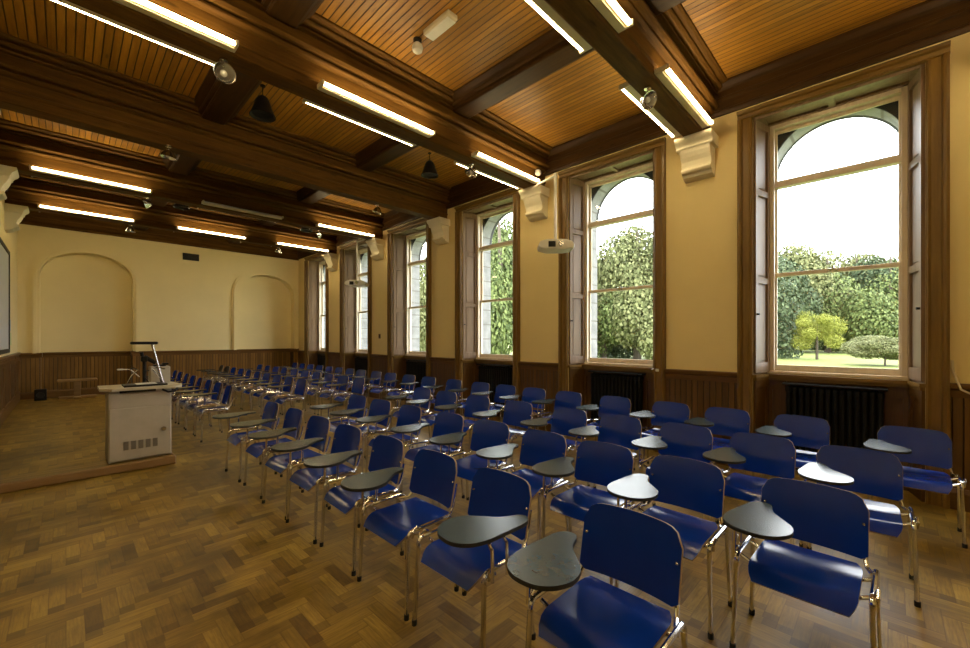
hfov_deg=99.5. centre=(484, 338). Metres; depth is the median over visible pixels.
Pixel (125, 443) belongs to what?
vent
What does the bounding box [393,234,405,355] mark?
shutter
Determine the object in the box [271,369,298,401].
chair
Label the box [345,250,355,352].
shutter
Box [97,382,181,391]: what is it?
countertop
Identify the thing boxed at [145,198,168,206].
cross beam
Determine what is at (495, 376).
radiator
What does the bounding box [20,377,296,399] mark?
baseboard
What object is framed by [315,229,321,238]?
spotlight
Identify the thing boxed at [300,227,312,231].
speaker
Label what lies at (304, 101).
light
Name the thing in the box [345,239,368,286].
projector
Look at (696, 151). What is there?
corbel
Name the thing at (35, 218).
frieze
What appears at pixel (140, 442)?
vent
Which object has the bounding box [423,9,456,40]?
emergency light
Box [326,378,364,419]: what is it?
chair
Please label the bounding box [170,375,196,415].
chair
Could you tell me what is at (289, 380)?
chair
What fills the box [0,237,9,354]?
projection screen
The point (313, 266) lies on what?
shutter
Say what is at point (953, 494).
baseboard
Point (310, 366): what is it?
chair
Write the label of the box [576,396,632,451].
chair
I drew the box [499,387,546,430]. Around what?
chair
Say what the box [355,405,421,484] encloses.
chair
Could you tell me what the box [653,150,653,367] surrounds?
shutter
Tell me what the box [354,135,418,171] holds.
cross beam
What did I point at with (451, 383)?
chair
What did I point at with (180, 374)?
chair
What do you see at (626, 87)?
light
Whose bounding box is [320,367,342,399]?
chair
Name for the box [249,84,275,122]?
speaker
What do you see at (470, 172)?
spotlight
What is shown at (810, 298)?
tree
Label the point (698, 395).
panelling
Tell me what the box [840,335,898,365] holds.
tree
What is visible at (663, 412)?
chair
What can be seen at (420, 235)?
window pane
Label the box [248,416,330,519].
chair
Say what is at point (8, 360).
rail
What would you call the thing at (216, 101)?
cross beam
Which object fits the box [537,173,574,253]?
projector
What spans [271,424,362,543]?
chair
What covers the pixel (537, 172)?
spotlight
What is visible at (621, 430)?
chair
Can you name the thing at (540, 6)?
light
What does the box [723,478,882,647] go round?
chair
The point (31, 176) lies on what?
light
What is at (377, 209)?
spotlight
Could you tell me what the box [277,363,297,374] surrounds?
chair
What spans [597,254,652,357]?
tree
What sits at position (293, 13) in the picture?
cross beam
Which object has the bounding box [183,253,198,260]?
air vent
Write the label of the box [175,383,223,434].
chair
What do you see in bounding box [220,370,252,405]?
chair
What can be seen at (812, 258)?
tree
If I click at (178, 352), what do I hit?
rail
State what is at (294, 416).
chair
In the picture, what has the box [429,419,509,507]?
chair
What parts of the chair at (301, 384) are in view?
seat, frame, backrest, leg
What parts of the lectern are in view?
drawer, panel, door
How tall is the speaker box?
0.260 m
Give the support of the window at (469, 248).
in the wall at (701, 215)
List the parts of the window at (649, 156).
panel, sill, head panel, head casing, frame, sash, sash, panel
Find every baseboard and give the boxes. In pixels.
[0,392,19,426]
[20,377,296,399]
[327,387,969,512]
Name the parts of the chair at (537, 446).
frame, seat, leg, backrest, leg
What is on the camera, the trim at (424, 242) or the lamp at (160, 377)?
the lamp at (160, 377)
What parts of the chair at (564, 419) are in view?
backrest, seat, frame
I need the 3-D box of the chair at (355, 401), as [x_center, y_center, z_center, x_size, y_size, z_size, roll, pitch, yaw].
[-1.911,1.166,5.388,0.570,0.790,0.619,0,0,43]
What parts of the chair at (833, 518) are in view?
leg, leg, seat, frame, backrest, post, leg, leg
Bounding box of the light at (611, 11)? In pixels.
[589,0,633,32]
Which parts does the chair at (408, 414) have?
leg, seat, frame, backrest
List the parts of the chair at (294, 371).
backrest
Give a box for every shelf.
[476,364,512,366]
[588,370,645,374]
[782,382,887,390]
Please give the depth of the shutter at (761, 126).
4.97 m
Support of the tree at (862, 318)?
on the ground
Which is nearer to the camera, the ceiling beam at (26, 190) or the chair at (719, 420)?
the chair at (719, 420)
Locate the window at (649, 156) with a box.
[558,137,665,451]
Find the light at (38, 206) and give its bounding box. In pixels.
[37,204,134,222]
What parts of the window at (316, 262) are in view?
head casing, panel, sill, head panel, frame, sash, sash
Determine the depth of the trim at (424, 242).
10.68 m
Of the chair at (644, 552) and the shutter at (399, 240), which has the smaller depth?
the chair at (644, 552)
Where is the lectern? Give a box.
[97,382,181,463]
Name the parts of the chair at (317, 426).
leg, frame, leg, seat, backrest, post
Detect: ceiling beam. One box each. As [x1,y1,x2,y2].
[0,32,450,218]
[0,118,383,239]
[5,174,337,253]
[66,0,552,188]
[544,0,726,136]
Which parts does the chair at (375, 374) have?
backrest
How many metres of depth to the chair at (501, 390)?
6.80 m
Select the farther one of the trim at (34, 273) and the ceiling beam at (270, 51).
the trim at (34, 273)
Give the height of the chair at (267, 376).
0.790 m
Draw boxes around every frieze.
[19,210,298,260]
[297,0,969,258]
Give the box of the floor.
[0,384,969,647]
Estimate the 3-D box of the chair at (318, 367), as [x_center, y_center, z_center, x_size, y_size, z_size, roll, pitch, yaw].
[-4.948,1.166,11.646,0.570,0.790,0.619,0,0,43]
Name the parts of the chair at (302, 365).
backrest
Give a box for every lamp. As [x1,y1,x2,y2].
[127,368,137,383]
[130,342,157,344]
[151,367,164,381]
[412,36,422,54]
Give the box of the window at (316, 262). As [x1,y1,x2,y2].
[304,253,328,388]
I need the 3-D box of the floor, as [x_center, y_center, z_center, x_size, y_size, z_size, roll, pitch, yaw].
[-2.254,1.660,5.985,19.000,0.200,7.610,0,0,44]
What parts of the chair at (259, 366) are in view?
backrest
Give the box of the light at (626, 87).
[619,82,680,138]
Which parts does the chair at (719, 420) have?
seat, backrest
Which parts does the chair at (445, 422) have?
leg, seat, frame, backrest, leg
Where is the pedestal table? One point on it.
(77, 381)
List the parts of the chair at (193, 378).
backrest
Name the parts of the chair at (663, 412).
seat, backrest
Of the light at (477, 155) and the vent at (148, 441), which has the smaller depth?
the vent at (148, 441)
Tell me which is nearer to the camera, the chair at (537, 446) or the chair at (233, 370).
the chair at (537, 446)
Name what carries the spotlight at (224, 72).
hanging from the ceiling beam at (270, 51)
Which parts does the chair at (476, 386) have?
seat, backrest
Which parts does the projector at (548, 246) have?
bracket arm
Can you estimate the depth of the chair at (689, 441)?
3.64 m
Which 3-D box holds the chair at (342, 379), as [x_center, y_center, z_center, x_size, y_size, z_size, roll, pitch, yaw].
[-3.113,1.166,8.305,0.570,0.790,0.619,0,0,44]
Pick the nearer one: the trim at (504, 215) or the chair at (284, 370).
the trim at (504, 215)
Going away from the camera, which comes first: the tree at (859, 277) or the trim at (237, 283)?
the trim at (237, 283)
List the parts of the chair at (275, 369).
backrest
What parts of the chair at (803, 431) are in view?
backrest, seat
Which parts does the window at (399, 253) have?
panel, head casing, sill, head panel, frame, sash, sash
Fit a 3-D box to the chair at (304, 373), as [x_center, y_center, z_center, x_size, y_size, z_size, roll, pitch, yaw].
[-4.500,1.166,9.676,0.570,0.790,0.619,0,0,44]
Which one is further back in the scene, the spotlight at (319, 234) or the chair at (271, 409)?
the spotlight at (319, 234)
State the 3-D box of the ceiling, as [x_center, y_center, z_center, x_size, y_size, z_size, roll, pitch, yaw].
[-2.271,-3.220,5.967,19.000,0.120,7.560,0,0,44]
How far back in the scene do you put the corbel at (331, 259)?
12.30 m
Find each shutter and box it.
[309,262,318,350]
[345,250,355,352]
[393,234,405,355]
[462,212,476,358]
[569,177,584,364]
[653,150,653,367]
[753,118,769,374]
[908,64,924,383]
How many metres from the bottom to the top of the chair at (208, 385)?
0.790 m
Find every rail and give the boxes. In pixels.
[0,352,20,407]
[19,348,298,358]
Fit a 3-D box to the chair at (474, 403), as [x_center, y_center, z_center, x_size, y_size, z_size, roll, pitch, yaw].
[-0.282,1.166,5.337,0.570,0.790,0.619,0,0,44]
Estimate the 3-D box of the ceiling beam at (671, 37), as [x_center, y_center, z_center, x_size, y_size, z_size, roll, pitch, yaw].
[0.485,-2.845,2.963,0.670,0.630,6.530,0,0,44]
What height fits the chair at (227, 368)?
0.790 m
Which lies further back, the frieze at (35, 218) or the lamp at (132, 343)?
the frieze at (35, 218)
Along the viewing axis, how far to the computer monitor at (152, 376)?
5.39 m
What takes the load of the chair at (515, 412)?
on the floor
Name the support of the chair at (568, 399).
on the floor
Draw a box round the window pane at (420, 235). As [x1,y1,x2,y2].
[409,234,425,262]
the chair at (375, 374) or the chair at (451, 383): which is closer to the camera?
the chair at (451, 383)
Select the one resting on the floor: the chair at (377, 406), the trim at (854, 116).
the chair at (377, 406)
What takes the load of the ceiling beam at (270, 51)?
attached to the ceiling
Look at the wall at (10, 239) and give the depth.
8.88 m
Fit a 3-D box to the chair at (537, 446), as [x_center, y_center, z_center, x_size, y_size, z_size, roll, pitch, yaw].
[0.297,1.166,3.214,0.570,0.790,0.619,0,0,45]
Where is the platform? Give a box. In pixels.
[0,394,175,493]
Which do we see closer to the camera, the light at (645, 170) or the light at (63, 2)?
the light at (63, 2)
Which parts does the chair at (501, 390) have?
seat, backrest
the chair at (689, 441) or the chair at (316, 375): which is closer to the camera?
the chair at (689, 441)
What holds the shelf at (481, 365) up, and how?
attached to the radiator at (495, 376)
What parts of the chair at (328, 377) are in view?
seat, backrest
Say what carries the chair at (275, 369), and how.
on the floor
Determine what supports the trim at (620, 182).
attached to the window surround
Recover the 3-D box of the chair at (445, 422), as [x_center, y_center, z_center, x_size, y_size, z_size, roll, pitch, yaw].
[-0.559,1.166,4.055,0.619,0.790,0.570,0,0,-45]
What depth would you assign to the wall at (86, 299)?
11.53 m
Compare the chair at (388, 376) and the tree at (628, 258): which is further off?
the tree at (628, 258)
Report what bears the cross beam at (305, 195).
attached to the ceiling
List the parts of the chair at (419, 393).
seat, backrest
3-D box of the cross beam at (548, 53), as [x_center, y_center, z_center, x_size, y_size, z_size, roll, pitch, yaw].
[0.455,-3.080,4.764,2.185,0.160,0.500,0,0,44]
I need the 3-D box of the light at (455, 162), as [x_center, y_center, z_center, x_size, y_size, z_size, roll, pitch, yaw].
[0.095,-2.575,6.490,0.135,0.052,1.444,0,0,44]
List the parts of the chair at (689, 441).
frame, seat, backrest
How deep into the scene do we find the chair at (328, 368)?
11.36 m
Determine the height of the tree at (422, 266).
10.347 m
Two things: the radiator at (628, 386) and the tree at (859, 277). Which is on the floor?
the radiator at (628, 386)
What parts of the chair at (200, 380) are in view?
leg, leg, frame, backrest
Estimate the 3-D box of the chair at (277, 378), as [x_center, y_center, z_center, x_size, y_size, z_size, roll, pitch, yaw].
[-4.566,1.166,8.494,0.570,0.790,0.619,0,0,43]
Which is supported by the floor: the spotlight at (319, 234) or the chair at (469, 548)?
the chair at (469, 548)
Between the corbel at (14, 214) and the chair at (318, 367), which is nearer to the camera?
the corbel at (14, 214)
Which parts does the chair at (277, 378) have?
seat, backrest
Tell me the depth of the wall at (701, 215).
5.37 m
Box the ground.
[507,345,898,368]
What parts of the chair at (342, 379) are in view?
seat, frame, backrest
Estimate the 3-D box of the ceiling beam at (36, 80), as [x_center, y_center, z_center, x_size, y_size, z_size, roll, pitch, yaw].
[-3.178,-2.845,6.555,0.670,0.630,6.530,0,0,44]
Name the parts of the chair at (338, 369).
backrest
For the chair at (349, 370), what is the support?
on the floor
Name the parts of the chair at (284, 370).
backrest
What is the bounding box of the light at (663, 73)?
[654,63,714,127]
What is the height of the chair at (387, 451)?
0.790 m
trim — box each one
[29,246,140,352]
[232,270,298,349]
[419,239,425,259]
[490,211,512,244]
[596,176,652,220]
[778,115,897,171]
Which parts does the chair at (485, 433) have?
leg, frame, seat, backrest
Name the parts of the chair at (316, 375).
backrest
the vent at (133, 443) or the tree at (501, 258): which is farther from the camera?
the tree at (501, 258)
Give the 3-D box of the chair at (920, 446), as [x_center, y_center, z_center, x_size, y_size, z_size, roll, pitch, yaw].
[3.493,1.166,3.359,0.619,0.790,0.570,0,0,-45]
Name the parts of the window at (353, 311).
panel, head casing, sill, head panel, frame, sash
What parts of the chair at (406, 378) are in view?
seat, frame, backrest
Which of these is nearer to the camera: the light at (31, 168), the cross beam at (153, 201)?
the light at (31, 168)
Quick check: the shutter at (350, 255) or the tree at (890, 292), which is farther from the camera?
the tree at (890, 292)
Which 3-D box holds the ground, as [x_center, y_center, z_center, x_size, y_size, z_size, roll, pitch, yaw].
[26.129,2.810,98.052,240.000,0.300,163.400,0,0,44]
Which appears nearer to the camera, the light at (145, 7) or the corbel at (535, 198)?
the light at (145, 7)
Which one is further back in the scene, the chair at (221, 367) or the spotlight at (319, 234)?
the chair at (221, 367)
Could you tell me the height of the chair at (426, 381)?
0.790 m
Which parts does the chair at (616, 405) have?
seat, backrest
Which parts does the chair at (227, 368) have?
backrest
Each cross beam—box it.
[131,226,148,230]
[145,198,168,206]
[162,153,201,175]
[194,65,261,124]
[228,240,241,243]
[258,219,276,225]
[261,0,323,28]
[296,187,329,204]
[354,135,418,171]
[451,28,593,118]
[645,0,684,15]
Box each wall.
[0,200,16,356]
[17,224,297,352]
[298,32,969,391]
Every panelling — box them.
[0,361,18,411]
[19,352,297,392]
[298,354,969,490]
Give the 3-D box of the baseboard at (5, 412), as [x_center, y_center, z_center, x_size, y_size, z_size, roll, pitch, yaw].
[-4.621,1.410,3.429,18.200,0.300,0.045,0,0,44]
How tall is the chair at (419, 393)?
0.790 m
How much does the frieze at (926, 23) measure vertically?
0.390 m
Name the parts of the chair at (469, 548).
leg, frame, seat, leg, backrest, post, leg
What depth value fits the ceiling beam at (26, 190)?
9.28 m
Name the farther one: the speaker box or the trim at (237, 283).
the trim at (237, 283)
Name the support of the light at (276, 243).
attached to the ceiling beam at (26, 190)
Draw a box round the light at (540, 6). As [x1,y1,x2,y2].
[526,0,591,53]
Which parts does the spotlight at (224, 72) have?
stem, bulb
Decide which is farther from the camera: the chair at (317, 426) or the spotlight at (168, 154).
the spotlight at (168, 154)
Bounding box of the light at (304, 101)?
[302,98,415,146]
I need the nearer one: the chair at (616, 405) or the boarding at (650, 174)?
the chair at (616, 405)
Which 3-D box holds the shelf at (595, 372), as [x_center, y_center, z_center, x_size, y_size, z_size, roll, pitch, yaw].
[2.022,0.530,6.362,0.890,0.020,0.145,0,0,44]
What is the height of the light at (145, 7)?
0.052 m
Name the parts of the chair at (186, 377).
backrest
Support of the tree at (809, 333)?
on the ground
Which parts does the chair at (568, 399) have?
seat, backrest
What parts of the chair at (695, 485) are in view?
leg, post, frame, seat, backrest, leg, post, leg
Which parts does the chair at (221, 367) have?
backrest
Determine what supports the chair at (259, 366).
on the floor
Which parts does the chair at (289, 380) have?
seat, frame, backrest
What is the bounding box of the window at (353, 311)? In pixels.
[339,239,371,396]
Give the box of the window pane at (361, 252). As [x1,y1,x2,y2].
[359,251,366,273]
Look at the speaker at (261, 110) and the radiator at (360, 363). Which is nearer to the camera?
the speaker at (261, 110)
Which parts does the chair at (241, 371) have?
backrest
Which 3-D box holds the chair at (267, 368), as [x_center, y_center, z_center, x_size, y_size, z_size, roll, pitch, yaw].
[-6.361,1.166,11.492,0.619,0.790,0.570,0,0,-45]
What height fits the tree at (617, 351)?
18.196 m
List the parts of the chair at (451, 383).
backrest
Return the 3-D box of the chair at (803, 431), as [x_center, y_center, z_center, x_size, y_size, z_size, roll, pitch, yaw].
[2.951,1.166,3.907,0.619,0.790,0.570,0,0,-45]
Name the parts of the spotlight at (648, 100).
bulb, stem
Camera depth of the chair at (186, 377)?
9.01 m
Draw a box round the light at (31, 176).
[31,176,148,198]
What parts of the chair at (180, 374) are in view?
backrest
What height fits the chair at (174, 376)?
0.790 m
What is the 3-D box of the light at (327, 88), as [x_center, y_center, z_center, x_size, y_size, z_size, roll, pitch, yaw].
[-1.170,-2.575,4.677,0.135,0.052,1.444,0,0,44]
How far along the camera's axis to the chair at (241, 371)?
10.38 m
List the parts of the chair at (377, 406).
leg, leg, frame, seat, backrest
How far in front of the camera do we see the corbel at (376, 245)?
10.51 m
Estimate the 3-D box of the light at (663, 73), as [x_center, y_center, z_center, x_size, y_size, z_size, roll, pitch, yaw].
[2.188,-2.575,4.437,0.135,0.052,1.444,0,0,44]
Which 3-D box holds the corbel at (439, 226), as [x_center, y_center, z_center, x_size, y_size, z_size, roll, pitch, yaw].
[-0.997,-2.285,8.779,0.430,0.490,0.300,0,0,44]
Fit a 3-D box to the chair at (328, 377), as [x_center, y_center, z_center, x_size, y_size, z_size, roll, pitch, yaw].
[-3.582,1.166,8.758,0.619,0.790,0.570,0,0,-43]
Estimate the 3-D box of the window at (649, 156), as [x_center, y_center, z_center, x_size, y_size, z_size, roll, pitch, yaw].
[1.994,-0.585,6.333,1.710,4.290,0.545,0,0,44]
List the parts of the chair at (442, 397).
seat, backrest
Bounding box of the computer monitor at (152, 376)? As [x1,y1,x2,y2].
[144,363,169,382]
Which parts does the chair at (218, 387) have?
leg, leg, frame, seat, backrest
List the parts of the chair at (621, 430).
frame, backrest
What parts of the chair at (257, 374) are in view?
backrest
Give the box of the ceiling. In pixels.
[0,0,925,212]
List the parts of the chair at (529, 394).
backrest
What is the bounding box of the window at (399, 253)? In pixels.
[387,218,430,400]
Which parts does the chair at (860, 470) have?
backrest, seat, post, frame, leg, leg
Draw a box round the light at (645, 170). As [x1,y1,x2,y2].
[589,168,652,223]
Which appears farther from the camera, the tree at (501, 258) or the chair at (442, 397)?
the tree at (501, 258)
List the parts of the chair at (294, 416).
leg, leg, frame, seat, backrest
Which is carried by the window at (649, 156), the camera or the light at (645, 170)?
the light at (645, 170)
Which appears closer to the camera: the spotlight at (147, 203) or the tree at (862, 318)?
the spotlight at (147, 203)
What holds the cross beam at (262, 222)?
attached to the ceiling
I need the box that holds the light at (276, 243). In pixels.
[275,242,328,251]
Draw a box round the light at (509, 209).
[481,208,512,246]
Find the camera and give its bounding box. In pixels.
[117,342,167,387]
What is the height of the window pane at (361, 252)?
0.645 m
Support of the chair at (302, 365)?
on the floor
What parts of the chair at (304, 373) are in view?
backrest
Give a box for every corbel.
[0,164,18,199]
[4,203,28,232]
[322,253,337,271]
[366,238,384,260]
[427,217,449,244]
[519,185,549,221]
[674,128,718,183]
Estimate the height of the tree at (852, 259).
22.685 m
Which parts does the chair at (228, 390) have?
leg, leg, seat, frame, backrest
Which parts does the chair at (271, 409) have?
leg, leg, frame, seat, backrest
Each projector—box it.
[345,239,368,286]
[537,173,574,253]
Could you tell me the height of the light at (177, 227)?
0.052 m
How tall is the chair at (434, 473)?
0.790 m
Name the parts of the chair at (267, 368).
backrest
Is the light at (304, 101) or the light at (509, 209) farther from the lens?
the light at (509, 209)
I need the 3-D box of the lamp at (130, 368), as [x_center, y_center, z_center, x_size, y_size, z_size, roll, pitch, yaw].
[-4.352,0.465,5.075,0.173,0.216,0.124,0,0,44]
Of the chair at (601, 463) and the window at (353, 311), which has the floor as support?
the chair at (601, 463)
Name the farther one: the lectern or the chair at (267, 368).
the chair at (267, 368)
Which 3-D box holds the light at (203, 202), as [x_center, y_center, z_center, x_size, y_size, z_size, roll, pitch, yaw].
[-4.832,-2.575,8.269,0.135,0.052,1.444,0,0,44]
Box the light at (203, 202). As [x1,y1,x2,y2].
[201,200,283,219]
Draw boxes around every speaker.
[173,203,189,209]
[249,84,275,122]
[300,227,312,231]
[421,152,437,178]
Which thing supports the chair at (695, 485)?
on the floor
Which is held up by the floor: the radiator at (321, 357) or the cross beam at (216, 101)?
the radiator at (321, 357)
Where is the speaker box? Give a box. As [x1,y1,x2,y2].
[34,389,46,400]
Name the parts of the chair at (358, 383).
seat, backrest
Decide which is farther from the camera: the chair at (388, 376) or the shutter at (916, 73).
the chair at (388, 376)
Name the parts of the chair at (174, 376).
backrest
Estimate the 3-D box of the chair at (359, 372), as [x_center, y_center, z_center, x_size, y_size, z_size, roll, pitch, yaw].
[-3.241,1.166,9.958,0.570,0.790,0.619,0,0,42]
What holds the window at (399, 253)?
in the wall at (701, 215)
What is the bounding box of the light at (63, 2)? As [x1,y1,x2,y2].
[52,0,215,65]
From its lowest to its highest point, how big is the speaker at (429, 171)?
0.385 m
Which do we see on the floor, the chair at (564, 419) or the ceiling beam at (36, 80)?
the chair at (564, 419)
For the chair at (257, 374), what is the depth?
9.45 m
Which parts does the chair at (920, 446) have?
backrest, seat, frame, leg, leg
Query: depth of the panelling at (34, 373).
11.26 m
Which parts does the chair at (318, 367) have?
backrest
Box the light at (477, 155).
[471,150,540,183]
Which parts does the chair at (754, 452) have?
seat, backrest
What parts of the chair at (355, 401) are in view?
seat, frame, backrest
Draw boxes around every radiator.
[316,354,324,376]
[354,356,366,385]
[404,359,425,400]
[476,364,512,412]
[588,370,645,431]
[782,382,887,470]
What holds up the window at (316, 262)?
in the wall at (701, 215)
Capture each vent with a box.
[123,441,128,450]
[131,441,135,449]
[138,440,142,447]
[146,439,150,446]
[153,438,157,445]
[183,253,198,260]
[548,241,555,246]
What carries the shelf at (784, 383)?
attached to the radiator at (849, 393)
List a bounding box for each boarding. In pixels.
[483,217,489,229]
[592,171,652,200]
[778,101,897,150]
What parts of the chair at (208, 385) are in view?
leg, leg, seat, frame, backrest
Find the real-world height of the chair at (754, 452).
0.790 m
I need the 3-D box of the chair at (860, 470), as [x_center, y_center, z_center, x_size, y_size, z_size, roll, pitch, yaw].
[2.422,1.166,2.686,0.570,0.790,0.619,0,0,43]
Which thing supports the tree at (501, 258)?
on the ground
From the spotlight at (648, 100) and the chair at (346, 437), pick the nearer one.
the chair at (346, 437)
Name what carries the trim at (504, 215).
attached to the window surround
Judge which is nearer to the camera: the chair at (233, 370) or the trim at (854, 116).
the trim at (854, 116)
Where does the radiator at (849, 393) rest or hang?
on the floor
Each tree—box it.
[420,258,425,351]
[491,218,512,354]
[597,224,652,359]
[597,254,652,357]
[597,261,632,357]
[777,242,854,350]
[777,255,823,343]
[777,269,803,358]
[790,311,847,359]
[792,259,898,352]
[797,256,898,350]
[804,250,878,349]
[839,254,898,340]
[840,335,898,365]
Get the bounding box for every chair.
[146,370,177,401]
[147,372,183,405]
[170,374,189,408]
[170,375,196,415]
[171,378,202,423]
[171,380,212,428]
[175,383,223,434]
[184,386,233,442]
[196,365,223,393]
[201,366,229,392]
[207,367,236,392]
[212,401,279,482]
[213,369,244,400]
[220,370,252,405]
[227,371,261,408]
[230,408,303,498]
[236,373,271,410]
[237,364,262,391]
[245,366,270,390]
[245,375,282,416]
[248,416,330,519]
[252,367,279,394]
[255,377,293,415]
[261,368,287,400]
[266,379,307,422]
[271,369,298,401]
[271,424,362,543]
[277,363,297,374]
[281,363,305,375]
[282,370,309,404]
[288,364,313,385]
[293,372,320,409]
[299,365,323,392]
[303,435,404,575]
[305,374,333,413]
[309,366,332,392]
[310,395,366,457]
[312,376,348,417]
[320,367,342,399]
[325,368,354,399]
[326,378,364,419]
[330,399,390,472]
[335,370,365,402]
[341,449,458,620]
[350,371,381,407]
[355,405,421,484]
[365,373,396,409]
[381,374,415,406]
[383,387,430,446]
[390,412,464,504]
[399,376,435,413]
[406,391,457,448]
[412,468,535,647]
[423,379,461,415]
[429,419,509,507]
[435,395,489,455]
[448,382,489,420]
[472,384,516,428]
[472,400,532,472]
[476,429,568,539]
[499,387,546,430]
[507,503,687,647]
[520,407,589,486]
[532,391,581,438]
[532,440,634,584]
[568,414,645,503]
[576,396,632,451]
[607,455,731,639]
[629,401,689,470]
[631,422,718,523]
[684,407,754,475]
[703,432,802,546]
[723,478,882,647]
[756,414,829,478]
[798,445,920,607]
[864,426,967,548]
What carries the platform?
on the floor
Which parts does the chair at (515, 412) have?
seat, frame, backrest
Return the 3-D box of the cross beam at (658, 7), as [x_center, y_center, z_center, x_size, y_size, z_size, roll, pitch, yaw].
[2.286,-3.080,2.968,2.185,0.160,0.500,0,0,44]
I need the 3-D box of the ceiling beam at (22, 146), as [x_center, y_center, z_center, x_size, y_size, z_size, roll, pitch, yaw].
[-5.009,-2.845,8.351,0.670,0.630,6.530,0,0,44]
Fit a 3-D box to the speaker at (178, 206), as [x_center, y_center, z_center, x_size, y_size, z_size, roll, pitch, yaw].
[-6.439,-2.967,8.724,0.300,0.385,0.300,0,0,44]
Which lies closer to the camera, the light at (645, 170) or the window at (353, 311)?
the light at (645, 170)
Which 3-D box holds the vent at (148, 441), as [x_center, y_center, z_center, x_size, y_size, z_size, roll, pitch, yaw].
[-4.111,1.275,5.015,0.007,0.100,0.046,0,0,44]
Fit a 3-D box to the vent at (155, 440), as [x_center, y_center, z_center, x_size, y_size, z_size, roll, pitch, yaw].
[-4.063,1.275,5.064,0.007,0.100,0.046,0,0,44]
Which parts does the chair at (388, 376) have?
seat, frame, backrest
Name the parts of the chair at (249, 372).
backrest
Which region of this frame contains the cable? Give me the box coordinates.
[950,360,969,393]
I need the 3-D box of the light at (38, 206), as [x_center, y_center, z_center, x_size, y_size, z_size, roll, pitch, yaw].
[-8.194,-2.575,8.505,0.135,0.052,1.444,0,0,44]
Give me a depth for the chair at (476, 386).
7.21 m
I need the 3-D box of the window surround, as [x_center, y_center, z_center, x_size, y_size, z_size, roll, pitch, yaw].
[0.289,-0.440,8.579,19.000,6.400,0.285,0,0,44]
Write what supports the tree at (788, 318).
on the ground
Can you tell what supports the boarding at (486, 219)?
attached to the window at (469, 248)
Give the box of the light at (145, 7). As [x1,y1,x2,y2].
[113,0,238,52]
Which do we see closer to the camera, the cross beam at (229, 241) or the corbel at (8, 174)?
the corbel at (8, 174)
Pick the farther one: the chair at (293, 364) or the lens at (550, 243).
the chair at (293, 364)
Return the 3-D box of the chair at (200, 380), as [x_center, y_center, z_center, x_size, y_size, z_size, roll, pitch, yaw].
[-5.761,1.166,7.850,0.619,0.790,0.570,0,0,-43]
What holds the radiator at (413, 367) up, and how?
on the floor
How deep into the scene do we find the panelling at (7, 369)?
8.06 m
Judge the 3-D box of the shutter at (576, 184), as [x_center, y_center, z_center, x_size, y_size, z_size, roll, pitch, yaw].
[1.513,-1.095,6.775,0.336,3.050,0.050,0,0,-31]
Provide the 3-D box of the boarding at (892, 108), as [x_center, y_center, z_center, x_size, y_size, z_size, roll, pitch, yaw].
[4.007,-2.382,4.723,1.204,0.715,0.016,0,0,44]
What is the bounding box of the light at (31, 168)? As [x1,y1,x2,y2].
[29,165,151,193]
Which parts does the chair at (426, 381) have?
backrest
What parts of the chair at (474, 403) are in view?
seat, leg, backrest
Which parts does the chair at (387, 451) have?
leg, leg, seat, frame, backrest, post, leg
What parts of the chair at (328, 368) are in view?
backrest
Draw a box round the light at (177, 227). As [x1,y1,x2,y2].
[176,226,246,239]
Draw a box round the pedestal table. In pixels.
[57,377,97,399]
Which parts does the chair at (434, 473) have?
leg, seat, post, frame, leg, backrest, post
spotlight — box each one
[125,224,135,232]
[142,196,151,208]
[160,144,176,160]
[213,56,235,84]
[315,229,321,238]
[372,203,380,213]
[465,162,475,178]
[535,169,540,175]
[640,85,656,110]
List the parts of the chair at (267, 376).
seat, backrest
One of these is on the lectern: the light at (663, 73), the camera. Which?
the camera
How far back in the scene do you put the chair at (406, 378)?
8.65 m
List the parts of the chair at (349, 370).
backrest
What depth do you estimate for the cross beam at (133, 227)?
11.21 m
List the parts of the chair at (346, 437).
leg, leg, seat, frame, backrest, post, leg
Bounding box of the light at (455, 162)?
[454,161,520,189]
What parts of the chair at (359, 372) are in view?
backrest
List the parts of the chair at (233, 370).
backrest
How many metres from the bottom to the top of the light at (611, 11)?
0.052 m
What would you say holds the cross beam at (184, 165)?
attached to the ceiling
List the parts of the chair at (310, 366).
backrest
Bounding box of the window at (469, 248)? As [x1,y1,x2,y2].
[454,188,519,416]
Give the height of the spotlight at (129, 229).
0.166 m
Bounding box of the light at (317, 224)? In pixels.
[316,223,374,236]
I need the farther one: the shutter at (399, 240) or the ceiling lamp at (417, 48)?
the shutter at (399, 240)
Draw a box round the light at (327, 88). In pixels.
[317,79,435,137]
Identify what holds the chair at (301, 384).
on the floor
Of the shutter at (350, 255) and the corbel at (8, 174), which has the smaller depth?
the corbel at (8, 174)
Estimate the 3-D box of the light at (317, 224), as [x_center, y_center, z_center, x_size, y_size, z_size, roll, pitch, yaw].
[-3.306,-2.575,9.825,0.135,0.052,1.444,0,0,44]
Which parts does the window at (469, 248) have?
panel, sill, head casing, head panel, frame, sash, sash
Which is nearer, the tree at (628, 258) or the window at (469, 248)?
the window at (469, 248)
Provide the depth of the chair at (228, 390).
6.54 m
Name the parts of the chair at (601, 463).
leg, leg, post, seat, frame, backrest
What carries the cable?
attached to the wall at (701, 215)
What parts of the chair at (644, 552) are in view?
leg, seat, frame, backrest, post, leg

